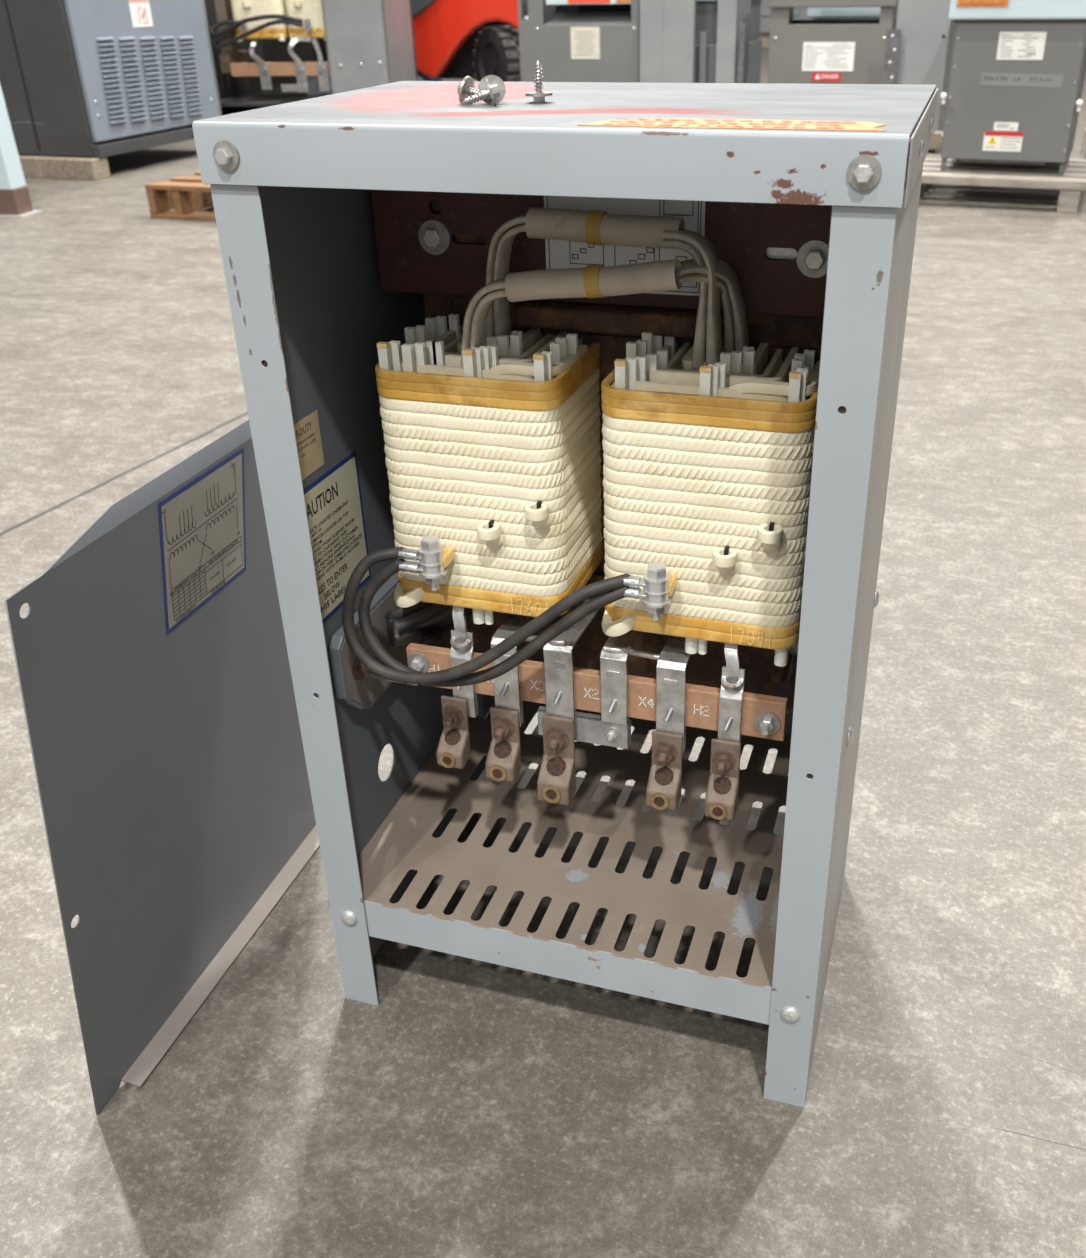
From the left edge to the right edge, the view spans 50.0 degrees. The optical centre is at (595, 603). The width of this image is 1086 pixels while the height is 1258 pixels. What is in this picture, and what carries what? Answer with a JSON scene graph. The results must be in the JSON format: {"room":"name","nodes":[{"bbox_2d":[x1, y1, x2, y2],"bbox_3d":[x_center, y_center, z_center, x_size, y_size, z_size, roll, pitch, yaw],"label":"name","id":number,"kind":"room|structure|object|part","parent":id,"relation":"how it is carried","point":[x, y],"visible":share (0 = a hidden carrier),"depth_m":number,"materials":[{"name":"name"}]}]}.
{"room":"industrial equipment warehouse","nodes":[
{"label":"industrial equipment warehouse","id":0,"kind":"room"},
{"bbox_2d":[0,47,1085,1257],"bbox_3d":[4.587,-7.217,14.929,60.000,0.001,57.000,7,30,15],"label":"floor","id":1,"kind":"structure","parent":0,"point":[480,1109],"depth_m":1.11,"materials":[{"name":"concrete"}]},
{"bbox_2d":[0,85,42,217],"bbox_3d":[-2.504,-1.960,4.685,0.325,0.750,0.140,5,29,10],"label":"pale steel leg","id":2,"kind":"object","parent":1,"relation":"on","point":[15,201],"visible":1,"depth_m":4.76,"materials":[{"name":"blue paint"}]},
{"bbox_3d":[-2.434,-1.628,4.851,0.195,0.006,0.140,5,29,10],"label":"foot plate","id":3,"kind":"part","parent":2,"relation":"part of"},
{"bbox_2d":[18,154,110,179],"bbox_3d":[-2.662,-2.155,5.739,0.540,0.094,0.115,8,30,17],"label":"wood block","id":4,"kind":"object","parent":1,"relation":"on","point":[33,166],"visible":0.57,"depth_m":5.67,"materials":[{"name":"beige wood"}]},
{"bbox_2d":[0,0,219,157],"bbox_3d":[-2.665,-2.964,5.920,0.890,1.155,1.056,8,30,17],"label":"transformer","id":5,"kind":"object","parent":4,"relation":"on","point":[85,78],"visible":0.88,"depth_m":5.66,"materials":[{"name":"grey paint"}]},
{"bbox_2d":[5,419,319,1114],"bbox_3d":[-0.340,0.115,1.023,0.064,0.516,0.405,7,29,14],"label":"panel","id":6,"kind":"object","parent":1,"relation":"on","point":[151,655],"visible":0.98,"depth_m":0.96,"materials":[{"name":"grey paint"}]},
{"bbox_2d":[162,463,239,621],"bbox_3d":[-0.315,-0.050,0.939,0.013,0.100,0.104,7,29,14],"label":"print","id":7,"kind":"object","parent":6,"relation":"attached to","point":[201,513],"depth_m":0.93,"materials":[{"name":"grey paper"}]},
{"bbox_2d":[145,171,215,221],"bbox_3d":[-1.389,-1.712,4.840,0.660,0.130,0.620,9,30,18],"label":"wooden pallet","id":8,"kind":"object","parent":1,"relation":"on","point":[185,194],"visible":0.31,"depth_m":4.69,"materials":[{"name":"orange wood"}]},
{"bbox_3d":[-1.478,-1.543,4.649,0.660,0.018,0.090,9,30,18],"label":"board","id":9,"kind":"part","parent":8,"relation":"part of","materials":[{"name":"orange wood"}]},
{"bbox_2d":[202,0,417,115],"bbox_3d":[-1.954,-3.886,7.749,1.325,1.200,0.786,2,29,5],"label":"transformer","id":10,"kind":"object","parent":1,"relation":"on","point":[264,53],"visible":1,"depth_m":7.57,"materials":[{"name":"grey paint"}]},
{"bbox_3d":[-2.521,-3.729,7.479,0.050,1.200,0.020,2,29,5],"label":"post","id":11,"kind":"part","parent":10,"relation":"part of","materials":[{"name":"grey metal"}]},
{"bbox_3d":[-1.497,-3.858,7.682,0.400,1.200,0.700,2,29,5],"label":"panel","id":12,"kind":"part","parent":10,"relation":"part of","materials":[{"name":"grey paint"}]},
{"bbox_2d":[411,0,520,81],"bbox_3d":[-0.831,-4.580,8.788,1.950,1.408,1.290,7,30,15],"label":"forklift","id":13,"kind":"object","parent":1,"relation":"on","point":[455,39],"visible":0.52,"depth_m":8.45,"materials":[{"name":"red metal"}]},
{"bbox_2d":[192,81,937,1106],"bbox_3d":[0.019,-0.024,1.008,0.442,0.766,0.391,7,30,15],"label":"transformer","id":14,"kind":"object","parent":1,"relation":"on","point":[575,409],"visible":1,"depth_m":0.89,"materials":[{"name":"paint"}]},
{"bbox_3d":[-0.225,0.052,0.916,0.035,0.727,0.002,7,30,15],"label":"post","id":15,"kind":"part","parent":14,"relation":"part of","materials":[{"name":"metal"}]},
{"bbox_2d":[295,421,315,457],"bbox_3d":[-0.225,-0.123,0.889,0.001,0.023,0.042,7,30,15],"label":"print","id":16,"kind":"object","parent":14,"relation":"attached to","point":[314,439],"depth_m":0.89},
{"bbox_2d":[307,482,361,612],"bbox_3d":[-0.218,-0.045,0.949,0.001,0.097,0.112,7,30,15],"label":"print","id":17,"kind":"object","parent":14,"relation":"attached to","point":[308,508],"depth_m":0.95},
{"bbox_3d":[-0.197,-0.018,1.045,0.002,0.727,0.296,7,30,15],"label":"panel","id":18,"kind":"part","parent":14,"relation":"part of","materials":[{"name":"grey paint"}]},
{"bbox_3d":[-0.185,0.019,1.081,0.010,0.090,0.226,7,30,15],"label":"mounting rail","id":19,"kind":"part","parent":14,"relation":"part of","materials":[{"name":"grey metal"}]},
{"bbox_3d":[-0.180,0.021,1.077,0.001,0.082,0.212,7,30,15],"label":"rail","id":20,"kind":"part","parent":14,"relation":"part of","materials":[{"name":"metal"}]},
{"bbox_3d":[-0.175,0.062,1.023,0.046,0.009,0.014,7,30,15],"label":"board arm","id":21,"kind":"part","parent":14,"relation":"part of","materials":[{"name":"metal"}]},
{"bbox_2d":[419,567,446,578],"bbox_3d":[-0.129,-0.026,0.922,0.022,0.002,0.022,7,30,15],"label":"washer","id":22,"kind":"object","parent":14,"relation":"in","point":[425,572],"depth_m":0.91,"materials":[{"name":"silver metal"}]},
{"bbox_2d":[443,756,451,764],"bbox_3d":[-0.127,0.135,1.002,0.009,0.008,0.002,7,30,15],"label":"socket","id":23,"kind":"object","parent":14,"relation":"attached to","point":[447,760],"depth_m":1.00,"materials":[{"name":"brown metal"}]},
{"bbox_2d":[457,76,491,103],"bbox_3d":[-0.083,-0.347,0.788,0.018,0.018,0.026,-26,37,-38],"label":"screw","id":24,"kind":"object","parent":14,"relation":"on","point":[466,88],"visible":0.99,"depth_m":0.79,"materials":[{"name":"metal"}]},
{"bbox_2d":[462,78,500,105],"bbox_3d":[-0.075,-0.340,0.774,0.025,0.018,0.018,-16,32,-25],"label":"screw","id":25,"kind":"object","parent":14,"relation":"on","point":[492,91],"visible":1,"depth_m":0.78,"materials":[{"name":"metal"}]},
{"bbox_2d":[478,75,505,103],"bbox_3d":[-0.073,-0.353,0.797,0.018,0.018,0.026,-12,30,-20],"label":"screw","id":26,"kind":"object","parent":14,"relation":"on","point":[493,79],"visible":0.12,"depth_m":0.79,"materials":[{"name":"metal"}]},
{"bbox_2d":[493,769,501,777],"bbox_3d":[-0.083,0.144,0.991,0.010,0.008,0.002,7,30,15],"label":"screw","id":27,"kind":"object","parent":14,"relation":"attached to","point":[497,773],"depth_m":0.99,"materials":[{"name":"brown metal"}]},
{"bbox_2d":[525,60,552,102],"bbox_3d":[-0.039,-0.354,0.788,0.019,0.026,0.019,-1,28,0],"label":"screw","id":28,"kind":"object","parent":14,"relation":"on","point":[539,95],"visible":1,"depth_m":0.79,"materials":[{"name":"metal"}]},
{"bbox_2d":[546,789,556,798],"bbox_3d":[-0.037,0.161,0.985,0.010,0.009,0.002,7,30,15],"label":"socket","id":29,"kind":"object","parent":14,"relation":"attached to","point":[550,793],"depth_m":0.98,"materials":[{"name":"brown metal"}]},
{"bbox_3d":[0.057,0.259,1.284,0.373,0.004,0.165,7,30,15],"label":"plate","id":30,"kind":"part","parent":14,"relation":"part of","materials":[{"name":"brown metal"}]},
{"bbox_2d":[642,596,670,607],"bbox_3d":[0.046,-0.003,0.874,0.022,0.002,0.022,7,30,15],"label":"washer","id":31,"kind":"object","parent":14,"relation":"in","point":[649,601],"depth_m":0.87,"materials":[{"name":"silver metal"}]},
{"bbox_2d":[654,797,664,805],"bbox_3d":[0.053,0.162,0.954,0.010,0.008,0.002,7,30,15],"label":"socket","id":32,"kind":"object","parent":14,"relation":"attached to","point":[658,801],"depth_m":0.95,"materials":[{"name":"brown metal"}]},
{"bbox_3d":[0.060,-0.072,1.137,0.426,0.725,0.062,7,30,15],"label":"panel","id":33,"kind":"part","parent":14,"relation":"part of","materials":[{"name":"red paint"}]},
{"bbox_2d":[713,807,722,815],"bbox_3d":[0.099,0.168,0.941,0.009,0.008,0.002,7,30,15],"label":"socket","id":34,"kind":"object","parent":14,"relation":"attached to","point":[717,811],"depth_m":0.94,"materials":[{"name":"brown metal"}]},
{"bbox_2d":[603,118,854,127],"bbox_3d":[0.075,-0.273,0.661,0.140,0.001,0.031,7,30,15],"label":"print","id":35,"kind":"object","parent":14,"relation":"on","point":[616,118],"depth_m":0.66},
{"bbox_3d":[0.153,0.102,0.811,0.035,0.727,0.002,7,30,15],"label":"post","id":36,"kind":"part","parent":14,"relation":"part of","materials":[{"name":"metal"}]},
{"bbox_3d":[0.213,0.035,0.932,0.002,0.727,0.296,7,30,15],"label":"panel","id":37,"kind":"part","parent":14,"relation":"part of","materials":[{"name":"grey paint"}]},
{"bbox_2d":[517,0,639,81],"bbox_3d":[-0.005,-3.211,6.539,0.695,1.100,0.556,9,30,18],"label":"transformer","id":38,"kind":"object","parent":1,"relation":"on","point":[571,40],"visible":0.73,"depth_m":6.36,"materials":[{"name":"paint"}]},
{"bbox_2d":[571,29,596,55],"bbox_3d":[-0.060,-3.048,6.316,0.148,0.131,0.001,9,30,18],"label":"print","id":39,"kind":"object","parent":38,"relation":"attached to","point":[571,29],"depth_m":6.32},
{"bbox_3d":[0.036,-3.435,6.378,0.493,0.253,0.450,9,30,18],"label":"lid","id":40,"kind":"part","parent":38,"relation":"part of","materials":[{"name":"blue paint"}]},
{"bbox_2d":[640,0,695,82],"bbox_3d":[0.429,-3.117,6.245,0.298,1.200,0.330,9,30,18],"label":"upright","id":41,"kind":"object","parent":1,"relation":"on","point":[667,27],"visible":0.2,"depth_m":6.14,"materials":[{"name":"grey paint"}]},
{"bbox_2d":[694,0,761,82],"bbox_3d":[0.712,-3.157,6.519,0.310,1.000,0.750,9,30,18],"label":"upright","id":42,"kind":"object","parent":1,"relation":"on","point":[706,10],"visible":0.14,"depth_m":6.36,"materials":[{"name":"grey metal"}]},
{"bbox_2d":[715,0,750,82],"bbox_3d":[0.754,-3.068,6.144,0.145,1.200,0.320,9,30,18],"label":"upright","id":43,"kind":"object","parent":1,"relation":"on","point":[733,17],"visible":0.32,"depth_m":6.08,"materials":[{"name":"grey paint"}]},
{"bbox_2d":[760,0,812,46],"bbox_3d":[2.657,-8.028,14.184,2.000,2.200,1.030,7,30,15],"label":"tall cabinet","id":44,"kind":"object","parent":1,"relation":"on","point":[799,13],"visible":0.16,"depth_m":14.24,"materials":[{"name":"grey metal"}]},
{"bbox_2d":[768,0,898,83],"bbox_3d":[1.302,-2.956,6.181,0.690,0.950,0.540,9,30,18],"label":"transformer","id":45,"kind":"object","parent":1,"relation":"on","point":[824,51],"visible":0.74,"depth_m":5.98,"materials":[{"name":"paint"}]},
{"bbox_2d":[804,45,847,67],"bbox_3d":[1.198,-2.820,5.990,0.253,0.107,0.001,9,30,18],"label":"print","id":46,"kind":"object","parent":45,"relation":"attached to","point":[806,45],"depth_m":5.99},
{"bbox_2d":[821,74,838,78],"bbox_3d":[1.216,-2.734,6.030,0.090,0.020,0.001,9,30,18],"label":"print","id":47,"kind":"object","parent":45,"relation":"on","point":[834,76],"depth_m":6.03},
{"bbox_3d":[1.278,-3.254,6.027,0.650,0.278,0.540,9,30,18],"label":"lid","id":48,"kind":"part","parent":45,"relation":"part of","materials":[{"name":"grey paint"}]},
{"bbox_2d":[807,7,880,19],"bbox_3d":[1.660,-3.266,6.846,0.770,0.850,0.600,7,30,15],"label":"lid","id":49,"kind":"object","parent":45,"relation":"attached to","point":[817,13],"visible":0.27,"depth_m":6.55,"materials":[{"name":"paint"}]},
{"bbox_2d":[883,0,955,153],"bbox_3d":[1.440,-2.415,5.167,0.259,0.960,0.274,10,31,20],"label":"panel","id":50,"kind":"object","parent":1,"relation":"on","point":[919,50],"visible":0.56,"depth_m":5.05,"materials":[{"name":"grey paint"}]},
{"bbox_2d":[909,131,942,149],"bbox_3d":[1.515,-2.001,5.199,0.300,0.200,0.090,7,30,15],"label":"wood beam","id":51,"kind":"structure","parent":1,"relation":"on","point":[936,144],"depth_m":5.13,"materials":[{"name":"beige wood"}]},
{"bbox_2d":[920,154,1085,212],"bbox_3d":[1.646,-1.750,4.817,0.737,0.117,0.625,10,31,20],"label":"wooden pallet","id":52,"kind":"object","parent":1,"relation":"on","point":[1071,185],"visible":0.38,"depth_m":4.60,"materials":[{"name":"grey wood"}]},
{"bbox_2d":[940,0,1085,174],"bbox_3d":[1.682,-2.102,4.625,0.530,0.682,0.485,10,31,20],"label":"transformer","id":53,"kind":"object","parent":52,"relation":"on","point":[1018,67],"visible":1,"depth_m":4.46,"materials":[{"name":"paint"}]},
{"bbox_3d":[1.367,-1.985,4.566,0.024,0.042,0.036,10,31,20],"label":"white knob","id":54,"kind":"part","parent":53,"relation":"part of","materials":[{"name":"white plastic"}]},
{"bbox_3d":[1.410,-1.781,4.708,0.018,0.047,0.018,10,31,20],"label":"leg","id":55,"kind":"part","parent":53,"relation":"part of","materials":[{"name":"grey paint"}]},
{"bbox_2d":[960,2,1003,5],"bbox_3d":[1.447,-2.247,4.358,0.159,0.010,0.001,10,31,20],"label":"print","id":56,"kind":"object","parent":53,"relation":"attached to","point":[1003,2],"depth_m":4.36},
{"bbox_2d":[986,138,1020,148],"bbox_3d":[1.599,-1.809,4.566,0.129,0.038,0.001,10,31,20],"label":"print","id":57,"kind":"object","parent":53,"relation":"attached to","point":[1011,138],"depth_m":4.56},
{"bbox_3d":[1.679,-2.344,4.497,0.530,0.135,0.480,10,31,20],"label":"lid","id":58,"kind":"part","parent":53,"relation":"part of","materials":[{"name":"blue paint"}]},
{"bbox_2d":[999,34,1035,56],"bbox_3d":[1.599,-2.112,4.399,0.136,0.079,0.001,10,31,20],"label":"print","id":59,"kind":"object","parent":53,"relation":"attached to","point":[1002,34],"depth_m":4.41},
{"bbox_3d":[1.826,-1.704,4.552,0.018,0.047,0.018,10,31,20],"label":"leg","id":60,"kind":"part","parent":53,"relation":"part of","materials":[{"name":"grey paint"}]},
{"bbox_3d":[1.831,-1.885,4.400,0.024,0.042,0.036,10,31,20],"label":"white knob","id":61,"kind":"part","parent":53,"relation":"part of","materials":[{"name":"white plastic"}]},
{"bbox_2d":[1080,129,1085,157],"bbox_3d":[2.951,-2.188,5.588,1.100,0.110,0.500,6,29,13],"label":"wooden pallet","id":62,"kind":"object","parent":1,"relation":"on","point":[1083,145],"visible":1,"depth_m":5.85,"materials":[{"name":"grey wood"}]}
]}

